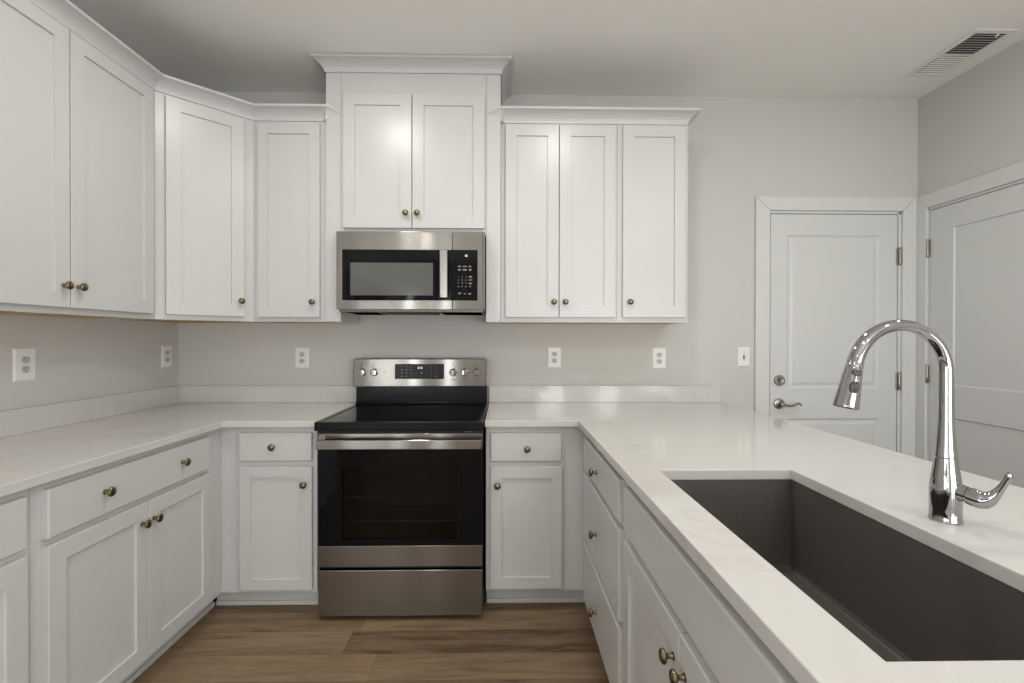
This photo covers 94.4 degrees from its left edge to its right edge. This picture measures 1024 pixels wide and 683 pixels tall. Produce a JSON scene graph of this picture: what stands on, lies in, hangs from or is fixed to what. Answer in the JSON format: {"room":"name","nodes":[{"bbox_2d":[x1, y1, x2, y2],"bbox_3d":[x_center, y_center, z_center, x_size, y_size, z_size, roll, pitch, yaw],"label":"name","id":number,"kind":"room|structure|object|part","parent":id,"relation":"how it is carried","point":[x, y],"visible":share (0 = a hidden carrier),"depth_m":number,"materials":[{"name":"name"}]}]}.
{"room":"kitchen","nodes":[
{"label":"kitchen","id":0,"kind":"room"},
{"bbox_2d":[0,90,177,410],"bbox_3d":[-1.983,-0.086,-0.707,0.120,2.763,7.298,0,0,-1],"label":"wall","id":1,"kind":"structure","parent":0,"point":[77,358],"depth_m":2.18,"materials":[{"name":"grey paint"}]},
{"bbox_2d":[12,348,35,381],"bbox_3d":[-1.966,0.093,1.915,0.008,0.133,0.092,0,0,-1],"label":"wall outlet","id":2,"kind":"object","parent":1,"relation":"attached to","point":[24,359],"visible":1,"depth_m":1.91,"materials":[{"name":"white plastic"}]},
{"bbox_2d":[21,356,29,362],"bbox_3d":[-1.964,0.073,1.915,0.002,0.027,0.034,0,0,-1],"label":"receptacle","id":3,"kind":"object","parent":2,"relation":"attached to","point":[24,359],"depth_m":1.91,"materials":[{"name":"white plastic"}]},
{"bbox_2d":[21,366,29,372],"bbox_3d":[-1.964,0.112,1.916,0.002,0.027,0.034,0,0,-1],"label":"receptacle","id":4,"kind":"object","parent":2,"relation":"attached to","point":[24,369],"depth_m":1.91,"materials":[{"name":"white plastic"}]},
{"bbox_2d":[0,0,154,318],"bbox_3d":[-1.788,-0.635,1.757,0.354,1.067,0.909,0,0,-1],"label":"upper cabinet","id":5,"kind":"object","parent":1,"relation":"attached to","point":[77,127],"visible":1,"depth_m":1.75,"materials":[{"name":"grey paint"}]},
{"bbox_3d":[-1.647,-0.640,1.542,0.020,1.031,0.439,0,0,-1],"label":"door","id":6,"kind":"part","parent":5,"relation":"part of","materials":[{"name":"grey paint"}]},
{"bbox_3d":[-1.824,-0.107,1.759,0.284,0.003,0.901,0,0,-1],"label":"panel","id":7,"kind":"part","parent":5,"relation":"part of","materials":[{"name":"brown wood"}]},
{"bbox_3d":[-1.626,-0.206,1.736,0.030,0.031,0.031,0,0,-1],"label":"knob","id":8,"kind":"part","parent":5,"relation":"part of","materials":[{"name":"gold metal"}]},
{"bbox_3d":[-1.814,-0.105,1.760,0.304,0.006,0.909,0,0,-1],"label":"rail","id":9,"kind":"part","parent":5,"relation":"part of","materials":[{"name":"grey paint"}]},
{"bbox_3d":[-1.627,-0.206,1.796,0.030,0.031,0.031,0,0,-1],"label":"knob","id":10,"kind":"part","parent":5,"relation":"part of","materials":[{"name":"gold metal"}]},
{"bbox_3d":[-1.655,-0.642,1.976,0.020,1.031,0.420,0,0,-1],"label":"door","id":11,"kind":"part","parent":5,"relation":"part of","materials":[{"name":"grey paint"}]},
{"bbox_2d":[0,386,178,437],"bbox_3d":[-1.956,0.318,1.685,0.019,0.101,2.237,0,0,-1],"label":"backsplash","id":12,"kind":"structure","parent":1,"relation":"attached to","point":[41,417],"depth_m":2.14,"materials":[{"name":"white stone"}]},
{"bbox_2d":[161,345,171,367],"bbox_3d":[-1.981,0.085,2.722,0.008,0.126,0.082,0,0,-1],"label":"wall outlet","id":13,"kind":"object","parent":1,"relation":"attached to","point":[166,350],"visible":1,"depth_m":2.72,"materials":[{"name":"white plastic"}]},
{"bbox_2d":[132,576,608,682],"bbox_3d":[0.307,1.339,-0.658,4.706,0.080,7.298,0,0,-1],"label":"floor","id":14,"kind":"structure","parent":0,"point":[509,642],"depth_m":1.98,"materials":[{"name":"brown wood"}]},
{"bbox_2d":[0,489,29,682],"bbox_3d":[-1.620,0.846,0.950,0.653,0.884,0.748,0,0,-1],"label":"base cabinet","id":15,"kind":"object","parent":14,"relation":"on","point":[14,508],"visible":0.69,"depth_m":1.27,"materials":[{"name":"grey paint"}]},
{"bbox_3d":[-1.333,0.499,0.956,0.020,0.143,0.694,0,0,-1],"label":"drawer","id":16,"kind":"part","parent":15,"relation":"part of","materials":[{"name":"grey paint"}]},
{"bbox_3d":[-1.337,0.879,1.132,0.020,0.576,0.345,0,0,-1],"label":"door","id":17,"kind":"part","parent":15,"relation":"part of","materials":[{"name":"grey paint"}]},
{"bbox_2d":[0,403,355,496],"bbox_3d":[-1.429,0.385,1.705,1.075,0.030,2.257,0,0,-1],"label":"countertop","id":18,"kind":"structure","parent":15,"relation":"on","point":[36,458],"depth_m":1.90,"materials":[{"name":"white stone"}]},
{"bbox_2d":[29,428,220,682],"bbox_3d":[-1.635,0.841,1.807,0.653,0.884,0.964,0,0,-1],"label":"base cabinet","id":19,"kind":"object","parent":14,"relation":"on","point":[125,554],"visible":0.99,"depth_m":1.63,"materials":[{"name":"grey paint"}]},
{"bbox_3d":[-1.345,0.877,1.556,0.020,0.576,0.385,0,0,-1],"label":"door","id":20,"kind":"part","parent":19,"relation":"part of","materials":[{"name":"grey paint"}]},
{"bbox_3d":[-1.319,0.493,1.555,0.030,0.031,0.031,0,0,-1],"label":"knob","id":21,"kind":"part","parent":19,"relation":"part of","materials":[{"name":"gold metal"}]},
{"bbox_3d":[-1.347,0.495,1.737,0.020,0.143,0.752,0,0,-1],"label":"drawer","id":22,"kind":"part","parent":19,"relation":"part of","materials":[{"name":"grey paint"}]},
{"bbox_3d":[-1.322,0.660,1.714,0.030,0.031,0.031,0,0,-1],"label":"knob","id":23,"kind":"part","parent":19,"relation":"part of","materials":[{"name":"gold metal"}]},
{"bbox_3d":[-1.323,0.660,1.772,0.030,0.031,0.031,0,0,-1],"label":"knob","id":24,"kind":"part","parent":19,"relation":"part of","materials":[{"name":"gold metal"}]},
{"bbox_3d":[-1.433,1.272,1.813,0.010,0.022,0.964,0,0,-1],"label":"shoe moulding","id":25,"kind":"part","parent":19,"relation":"part of","materials":[{"name":"grey paint"}]},
{"bbox_3d":[-1.351,0.875,1.937,0.020,0.576,0.372,0,0,-1],"label":"door","id":26,"kind":"part","parent":19,"relation":"part of","materials":[{"name":"grey paint"}]},
{"bbox_3d":[-1.325,0.491,1.929,0.030,0.031,0.031,0,0,-1],"label":"knob","id":27,"kind":"part","parent":19,"relation":"part of","materials":[{"name":"gold metal"}]},
{"bbox_2d":[216,427,319,604],"bbox_3d":[-1.181,0.838,2.507,0.516,0.884,0.653,0,0,-1],"label":"base cabinet","id":28,"kind":"object","parent":14,"relation":"on","point":[269,475],"visible":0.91,"depth_m":2.22,"materials":[{"name":"grey paint"}]},
{"bbox_3d":[-1.178,1.270,2.307,0.516,0.022,0.010,0,0,-1],"label":"shoe moulding","id":29,"kind":"part","parent":28,"relation":"part of","materials":[{"name":"grey paint"}]},
{"bbox_3d":[-1.112,0.491,2.195,0.031,0.031,0.030,0,0,-1],"label":"knob","id":30,"kind":"part","parent":28,"relation":"part of","materials":[{"name":"gold metal"}]},
{"bbox_3d":[-1.105,0.492,2.221,0.336,0.133,0.020,0,0,-1],"label":"drawer","id":31,"kind":"part","parent":28,"relation":"part of","materials":[{"name":"grey paint"}]},
{"bbox_3d":[-1.103,0.874,2.223,0.335,0.578,0.020,0,0,-1],"label":"door","id":32,"kind":"part","parent":28,"relation":"part of","materials":[{"name":"grey paint"}]},
{"bbox_3d":[-0.968,0.666,2.199,0.031,0.031,0.030,0,0,-1],"label":"knob","id":33,"kind":"part","parent":28,"relation":"part of","materials":[{"name":"gold metal"}]},
{"bbox_2d":[314,358,486,616],"bbox_3d":[-0.525,0.691,2.471,0.774,1.180,0.720,0,0,-1],"label":"range","id":34,"kind":"object","parent":14,"relation":"on","point":[402,468],"visible":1,"depth_m":2.18,"materials":[{"name":"silver metal"}]},
{"bbox_3d":[-0.860,0.177,2.714,0.045,0.045,0.024,0,0,-1],"label":"control knob","id":35,"kind":"part","parent":34,"relation":"part of","materials":[{"name":"silver metal"}]},
{"bbox_3d":[-0.793,0.177,2.715,0.045,0.045,0.024,0,0,-1],"label":"control knob","id":36,"kind":"part","parent":34,"relation":"part of","materials":[{"name":"silver metal"}]},
{"bbox_2d":[316,433,482,566],"bbox_3d":[-0.515,0.725,2.431,0.749,0.610,0.640,0,0,-1],"label":"oven","id":37,"kind":"object","parent":34,"relation":"in","point":[385,499],"depth_m":2.17,"materials":[{"name":"black glass"}]},
{"bbox_3d":[-0.512,1.154,2.192,0.749,0.212,0.035,0,0,-1],"label":"storage drawer","id":38,"kind":"part","parent":34,"relation":"part of","materials":[{"name":"silver metal"}]},
{"bbox_3d":[-0.518,0.383,2.451,0.760,0.040,0.615,0,0,-1],"label":"cooktop frame","id":39,"kind":"part","parent":34,"relation":"part of","materials":[{"name":"black metal"}]},
{"bbox_3d":[-0.514,0.380,2.445,0.708,0.030,0.567,0,0,-1],"label":"cooktop glass","id":40,"kind":"part","parent":34,"relation":"part of","materials":[{"name":"black glass"}]},
{"bbox_3d":[-0.532,0.180,2.733,0.762,0.156,0.003,0,0,-1],"label":"panel","id":41,"kind":"part","parent":34,"relation":"part of","materials":[{"name":"silver metal"}]},
{"bbox_3d":[-0.533,0.173,2.732,0.282,0.086,0.003,0,0,-1],"label":"display panel","id":42,"kind":"part","parent":34,"relation":"part of","materials":[{"name":"black glass"}]},
{"bbox_3d":[-0.533,0.180,2.781,0.769,0.162,0.094,0,0,-1],"label":"control panel","id":43,"kind":"part","parent":34,"relation":"part of","materials":[{"name":"grey metal"}]},
{"bbox_3d":[-0.339,0.178,2.723,0.045,0.045,0.024,0,0,-1],"label":"control knob","id":44,"kind":"part","parent":34,"relation":"part of","materials":[{"name":"silver metal"}]},
{"bbox_3d":[-0.270,0.178,2.724,0.045,0.045,0.024,0,0,-1],"label":"control knob","id":45,"kind":"part","parent":34,"relation":"part of","materials":[{"name":"silver metal"}]},
{"bbox_3d":[-0.202,0.178,2.726,0.045,0.045,0.024,0,0,-1],"label":"control knob","id":46,"kind":"part","parent":34,"relation":"part of","materials":[{"name":"silver metal"}]},
{"bbox_2d":[486,427,583,602],"bbox_3d":[0.137,0.840,2.531,0.531,0.884,0.653,0,0,-1],"label":"base cabinet","id":47,"kind":"object","parent":14,"relation":"on","point":[535,475],"visible":0.93,"depth_m":2.24,"materials":[{"name":"grey paint"}]},
{"bbox_3d":[-0.068,0.675,2.215,0.031,0.031,0.030,0,0,-1],"label":"knob","id":48,"kind":"part","parent":47,"relation":"part of","materials":[{"name":"gold metal"}]},
{"bbox_3d":[0.066,0.497,2.242,0.336,0.134,0.020,0,0,-1],"label":"drawer","id":49,"kind":"part","parent":47,"relation":"part of","materials":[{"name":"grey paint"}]},
{"bbox_3d":[0.067,0.878,2.244,0.338,0.576,0.020,0,0,-1],"label":"door","id":50,"kind":"part","parent":47,"relation":"part of","materials":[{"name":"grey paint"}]},
{"bbox_3d":[0.071,0.504,2.217,0.031,0.031,0.030,0,0,-1],"label":"knob","id":51,"kind":"part","parent":47,"relation":"part of","materials":[{"name":"gold metal"}]},
{"bbox_3d":[0.140,1.272,2.331,0.531,0.022,0.010,0,0,-1],"label":"shoe moulding","id":52,"kind":"part","parent":47,"relation":"part of","materials":[{"name":"grey paint"}]},
{"bbox_2d":[583,434,627,682],"bbox_3d":[0.624,0.844,1.901,0.653,0.884,0.856,0,0,-1],"label":"base cabinet","id":53,"kind":"object","parent":14,"relation":"on","point":[604,534],"visible":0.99,"depth_m":1.71,"materials":[{"name":"grey paint"}]},
{"bbox_3d":[0.313,1.058,1.850,0.030,0.031,0.031,0,0,-1],"label":"knob","id":54,"kind":"part","parent":53,"relation":"part of","materials":[{"name":"gold metal"}]},
{"bbox_3d":[0.314,0.754,1.848,0.030,0.031,0.031,0,0,-1],"label":"knob","id":55,"kind":"part","parent":53,"relation":"part of","materials":[{"name":"gold metal"}]},
{"bbox_3d":[0.314,0.510,1.847,0.030,0.031,0.031,0,0,-1],"label":"knob","id":56,"kind":"part","parent":53,"relation":"part of","materials":[{"name":"gold metal"}]},
{"bbox_3d":[0.339,1.036,1.826,0.020,0.260,0.652,0,0,-1],"label":"drawer","id":57,"kind":"part","parent":53,"relation":"part of","materials":[{"name":"grey paint"}]},
{"bbox_3d":[0.339,0.738,1.824,0.020,0.291,0.652,0,0,-1],"label":"drawer","id":58,"kind":"part","parent":53,"relation":"part of","materials":[{"name":"grey paint"}]},
{"bbox_3d":[0.340,0.503,1.823,0.020,0.135,0.652,0,0,-1],"label":"drawer","id":59,"kind":"part","parent":53,"relation":"part of","materials":[{"name":"grey paint"}]},
{"bbox_2d":[623,485,797,682],"bbox_3d":[0.640,0.849,0.994,0.653,0.884,0.956,0,0,-1],"label":"base cabinet","id":60,"kind":"object","parent":14,"relation":"on","point":[678,627],"visible":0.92,"depth_m":1.00,"materials":[{"name":"grey paint"}]},
{"bbox_3d":[0.350,0.884,1.210,0.020,0.570,0.456,0,0,-1],"label":"door","id":61,"kind":"part","parent":60,"relation":"part of","materials":[{"name":"grey paint"}]},
{"bbox_3d":[0.329,0.670,1.010,0.030,0.031,0.031,0,0,-1],"label":"knob","id":62,"kind":"part","parent":60,"relation":"part of","materials":[{"name":"gold metal"}]},
{"bbox_3d":[0.330,0.670,0.946,0.030,0.031,0.031,0,0,-1],"label":"knob","id":63,"kind":"part","parent":60,"relation":"part of","materials":[{"name":"gold metal"}]},
{"bbox_3d":[0.358,0.887,0.751,0.020,0.570,0.454,0,0,-1],"label":"door","id":64,"kind":"part","parent":60,"relation":"part of","materials":[{"name":"grey paint"}]},
{"bbox_2d":[485,402,1023,682],"bbox_3d":[0.598,0.389,1.492,1.424,0.030,2.757,0,0,-1],"label":"countertop","id":65,"kind":"structure","parent":60,"relation":"on","point":[651,445],"depth_m":1.15,"materials":[{"name":"white stone"}]},
{"bbox_2d":[671,479,1023,661],"bbox_3d":[0.630,0.541,0.977,0.432,0.268,0.864,0,0,-1],"label":"sink","id":66,"kind":"object","parent":65,"relation":"in","point":[905,599],"visible":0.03,"depth_m":1.08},
{"bbox_2d":[833,320,1013,524],"bbox_3d":[0.822,0.166,0.966,0.287,0.422,0.120,0,0,-1],"label":"kitchen faucet","id":67,"kind":"object","parent":65,"relation":"on","point":[947,493],"visible":1,"depth_m":0.99,"materials":[{"name":"silver metal"}]},
{"bbox_3d":[0.817,0.009,0.997,0.222,0.111,0.031,0,0,-1],"label":"spout","id":68,"kind":"part","parent":67,"relation":"part of","materials":[{"name":"silver metal"}]},
{"bbox_3d":[0.949,0.294,0.936,0.037,0.084,0.058,0,0,-28],"label":"lever","id":69,"kind":"part","parent":67,"relation":"part of","materials":[{"name":"silver metal"}]},
{"bbox_2d":[69,0,1023,98],"bbox_3d":[0.312,-1.514,-0.674,4.706,0.100,7.298,0,0,-1],"label":"ceiling","id":70,"kind":"structure","parent":0,"point":[859,49],"depth_m":2.33,"materials":[{"name":"white paint"}]},
{"bbox_2d":[904,29,1018,76],"bbox_3d":[2.288,-1.469,2.440,0.208,0.016,0.406,0,0,-1],"label":"ceiling vent","id":71,"kind":"object","parent":70,"relation":"in","point":[977,41],"visible":1,"depth_m":2.41,"materials":[{"name":"white plastic"}]},
{"bbox_2d":[178,92,917,541],"bbox_3d":[0.245,-0.102,2.922,4.706,2.763,0.120,0,0,-1],"label":"wall","id":72,"kind":"structure","parent":0,"point":[741,149],"depth_m":2.88,"materials":[{"name":"grey paint"}]},
{"bbox_2d":[115,91,265,322],"bbox_3d":[-1.674,-0.639,2.519,0.608,1.067,0.608,0,0,-1],"label":"upper cabinet","id":73,"kind":"object","parent":72,"relation":"attached to","point":[204,156],"visible":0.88,"depth_m":2.34,"materials":[{"name":"grey paint"}]},
{"bbox_2d":[28,0,340,121],"bbox_3d":[-1.480,-1.203,2.017,0.522,0.065,1.410,0,0,30],"label":"crown molding","id":74,"kind":"structure","parent":73,"relation":"on","point":[65,12],"depth_m":2.21,"materials":[{"name":"grey paint"}]},
{"bbox_3d":[-1.672,-0.110,2.522,0.577,0.003,0.577,0,0,-1],"label":"panel","id":75,"kind":"part","parent":73,"relation":"part of","materials":[{"name":"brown wood"}]},
{"bbox_3d":[-1.518,-0.644,2.358,0.020,1.031,0.336,0,0,44],"label":"door","id":76,"kind":"part","parent":73,"relation":"part of","materials":[{"name":"grey paint"}]},
{"bbox_3d":[-1.528,-0.108,2.380,0.019,0.006,0.431,0,0,44],"label":"rail","id":77,"kind":"part","parent":73,"relation":"part of","materials":[{"name":"grey paint"}]},
{"bbox_3d":[-1.397,-0.209,2.449,0.030,0.031,0.031,0,0,44],"label":"knob","id":78,"kind":"part","parent":73,"relation":"part of","materials":[{"name":"gold metal"}]},
{"bbox_2d":[179,385,355,402],"bbox_3d":[-1.451,0.313,2.824,1.071,0.101,0.019,0,0,-1],"label":"backsplash","id":79,"kind":"structure","parent":72,"relation":"attached to","point":[331,393],"depth_m":2.81,"materials":[{"name":"white stone"}]},
{"bbox_2d":[255,121,344,323],"bbox_3d":[-1.179,-0.639,2.655,0.387,1.067,0.354,0,0,-1],"label":"upper cabinet","id":80,"kind":"object","parent":72,"relation":"attached to","point":[290,157],"visible":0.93,"depth_m":2.52,"materials":[{"name":"grey paint"}]},
{"bbox_3d":[-1.184,-0.642,2.518,0.327,1.025,0.020,0,0,-1],"label":"door","id":81,"kind":"part","parent":80,"relation":"part of","materials":[{"name":"grey paint"}]},
{"bbox_3d":[-1.180,-0.109,2.683,0.387,0.006,0.304,0,0,-1],"label":"rail","id":82,"kind":"part","parent":80,"relation":"part of","materials":[{"name":"grey paint"}]},
{"bbox_3d":[-1.180,-0.111,2.693,0.379,0.003,0.284,0,0,-1],"label":"panel","id":83,"kind":"part","parent":80,"relation":"part of","materials":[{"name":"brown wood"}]},
{"bbox_2d":[295,347,308,367],"bbox_3d":[-1.254,0.097,2.832,0.082,0.126,0.008,0,0,-1],"label":"wall outlet","id":84,"kind":"object","parent":72,"relation":"attached to","point":[301,353],"visible":1,"depth_m":2.83,"materials":[{"name":"white plastic"}]},
{"bbox_2d":[326,73,500,323],"bbox_3d":[-0.523,-0.760,2.650,0.920,1.311,0.388,0,0,-1],"label":"upper cabinet","id":85,"kind":"object","parent":72,"relation":"attached to","point":[406,152],"visible":1,"depth_m":2.50,"materials":[{"name":"grey paint"}]},
{"bbox_3d":[-0.706,-0.948,2.492,0.358,0.704,0.020,0,0,-1],"label":"door","id":86,"kind":"part","parent":85,"relation":"part of","materials":[{"name":"grey paint"}]},
{"bbox_2d":[310,53,511,105],"bbox_3d":[-0.522,-1.448,2.642,1.041,0.064,0.397,0,0,-1],"label":"crown molding","id":87,"kind":"structure","parent":85,"relation":"attached to","point":[326,62],"depth_m":2.48,"materials":[{"name":"grey paint"}]},
{"bbox_2d":[336,231,485,314],"bbox_3d":[-0.522,-0.357,2.620,0.760,0.414,0.450,0,0,-1],"label":"microwave","id":88,"kind":"object","parent":85,"relation":"attached to","point":[378,273],"visible":1,"depth_m":2.43,"materials":[{"name":"grey metal"}]},
{"bbox_3d":[-0.588,-0.341,2.439,0.562,0.258,0.020,0,0,-1],"label":"door glass","id":89,"kind":"part","parent":88,"relation":"part of","materials":[{"name":"black glass"}]},
{"bbox_3d":[-0.347,-0.344,2.404,0.040,0.248,0.012,0,0,-1],"label":"handle","id":90,"kind":"part","parent":88,"relation":"part of","materials":[{"name":"silver metal"}]},
{"bbox_3d":[-0.228,-0.364,2.451,0.154,0.398,0.030,0,0,-1],"label":"control panel","id":91,"kind":"part","parent":88,"relation":"part of","materials":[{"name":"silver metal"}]},
{"bbox_3d":[-0.145,-0.363,2.453,0.012,0.398,0.028,0,0,-1],"label":"trim","id":92,"kind":"part","parent":88,"relation":"part of","materials":[{"name":"grey metal"}]},
{"bbox_3d":[-0.334,-0.947,2.499,0.378,0.704,0.020,0,0,-1],"label":"door","id":93,"kind":"part","parent":85,"relation":"part of","materials":[{"name":"grey paint"}]},
{"bbox_2d":[547,347,560,367],"bbox_3d":[0.255,0.095,2.859,0.082,0.126,0.008,0,0,-1],"label":"wall outlet","id":94,"kind":"object","parent":72,"relation":"attached to","point":[554,353],"visible":1,"depth_m":2.86,"materials":[{"name":"white plastic"}]},
{"bbox_2d":[501,124,616,323],"bbox_3d":[0.251,-0.637,2.681,0.628,1.067,0.354,0,0,-1],"label":"upper cabinet","id":95,"kind":"object","parent":72,"relation":"attached to","point":[559,181],"visible":0.98,"depth_m":2.54,"materials":[{"name":"grey paint"}]},
{"bbox_3d":[0.108,-0.645,2.542,0.285,1.028,0.020,0,0,-1],"label":"door","id":96,"kind":"part","parent":95,"relation":"part of","materials":[{"name":"grey paint"}]},
{"bbox_3d":[0.249,-0.108,2.719,0.620,0.003,0.284,0,0,-1],"label":"panel","id":97,"kind":"part","parent":95,"relation":"part of","materials":[{"name":"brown wood"}]},
{"bbox_3d":[0.250,-0.107,2.709,0.628,0.006,0.304,0,0,-1],"label":"rail","id":98,"kind":"part","parent":95,"relation":"part of","materials":[{"name":"grey paint"}]},
{"bbox_3d":[0.404,-0.644,2.547,0.300,1.028,0.020,0,0,-1],"label":"door","id":99,"kind":"part","parent":95,"relation":"part of","materials":[{"name":"grey paint"}]},
{"bbox_2d":[486,106,701,125],"bbox_3d":[0.432,-1.204,2.677,1.142,0.065,0.364,0,0,-1],"label":"crown molding","id":100,"kind":"structure","parent":95,"relation":"on","point":[506,114],"depth_m":2.53,"materials":[{"name":"grey paint"}]},
{"bbox_2d":[489,385,720,402],"bbox_3d":[0.563,0.316,2.860,1.404,0.101,0.019,0,0,-1],"label":"backsplash","id":101,"kind":"structure","parent":72,"relation":"attached to","point":[497,393],"depth_m":2.85,"materials":[{"name":"white stone"}]},
{"bbox_2d":[610,125,687,323],"bbox_3d":[0.757,-0.637,2.690,0.384,1.067,0.354,0,0,-1],"label":"upper cabinet","id":102,"kind":"object","parent":72,"relation":"attached to","point":[652,160],"visible":0.97,"depth_m":2.55,"materials":[{"name":"grey paint"}]},
{"bbox_3d":[0.756,-0.108,2.728,0.376,0.003,0.284,0,0,-1],"label":"panel","id":103,"kind":"part","parent":102,"relation":"part of","materials":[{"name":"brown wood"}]},
{"bbox_3d":[0.756,-0.106,2.718,0.384,0.006,0.304,0,0,-1],"label":"rail","id":104,"kind":"part","parent":102,"relation":"part of","materials":[{"name":"grey paint"}]},
{"bbox_2d":[652,348,665,368],"bbox_3d":[0.891,0.101,2.871,0.082,0.126,0.008,0,0,-1],"label":"wall outlet","id":105,"kind":"object","parent":72,"relation":"attached to","point":[658,354],"visible":1,"depth_m":2.87,"materials":[{"name":"white plastic"}]},
{"bbox_2d":[737,347,749,366],"bbox_3d":[1.408,0.094,2.877,0.074,0.118,0.013,0,0,-1],"label":"light switch","id":106,"kind":"object","parent":72,"relation":"attached to","point":[743,352],"visible":1,"depth_m":2.88,"materials":[{"name":"white plastic"}]},
{"bbox_2d":[769,211,900,452],"bbox_3d":[1.956,0.244,2.928,0.834,2.076,0.173,0,0,-1],"label":"door","id":107,"kind":"structure","parent":72,"relation":"in","point":[835,276],"depth_m":2.89,"materials":[{"name":"grey paint"}]},
{"bbox_3d":[1.625,0.378,2.863,0.066,0.066,0.052,0,0,-1],"label":"lever handle","id":108,"kind":"part","parent":107,"relation":"part of","materials":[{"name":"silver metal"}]},
{"bbox_3d":[1.684,0.380,2.845,0.121,0.027,0.015,0,0,-2],"label":"lever","id":109,"kind":"part","parent":107,"relation":"part of","materials":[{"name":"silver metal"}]},
{"bbox_2d":[754,196,915,456],"bbox_3d":[1.963,0.203,2.886,0.980,2.160,0.018,0,0,-1],"label":"trim","id":110,"kind":"structure","parent":72,"relation":"attached to","point":[764,205],"depth_m":2.87,"materials":[{"name":"white paint"}]},
{"bbox_2d":[918,38,1023,196],"bbox_3d":[2.603,-0.079,-0.685,0.120,2.763,7.178,0,0,-1],"label":"wall","id":111,"kind":"structure","parent":0,"point":[970,126],"depth_m":2.56,"materials":[{"name":"grey paint"}]},
{"bbox_2d":[915,197,916,423],"bbox_3d":[2.457,0.204,2.896,0.005,2.160,0.016,0,0,-1],"label":"trim","id":112,"kind":"structure","parent":111,"relation":"attached to","point":[916,197],"depth_m":2.89,"materials":[{"name":"white paint"}]},
{"bbox_2d":[915,161,1023,459],"bbox_3d":[2.478,0.206,2.392,0.018,2.160,1.006,0,0,-1],"label":"trim","id":113,"kind":"structure","parent":111,"relation":"attached to","point":[1015,172],"depth_m":2.83,"materials":[{"name":"white paint"}]},
{"bbox_2d":[925,179,1023,487],"bbox_3d":[2.519,0.248,2.408,0.173,2.076,0.860,0,0,-1],"label":"door","id":114,"kind":"structure","parent":111,"relation":"in","point":[975,243],"depth_m":2.51,"materials":[{"name":"grey paint"}]}
]}

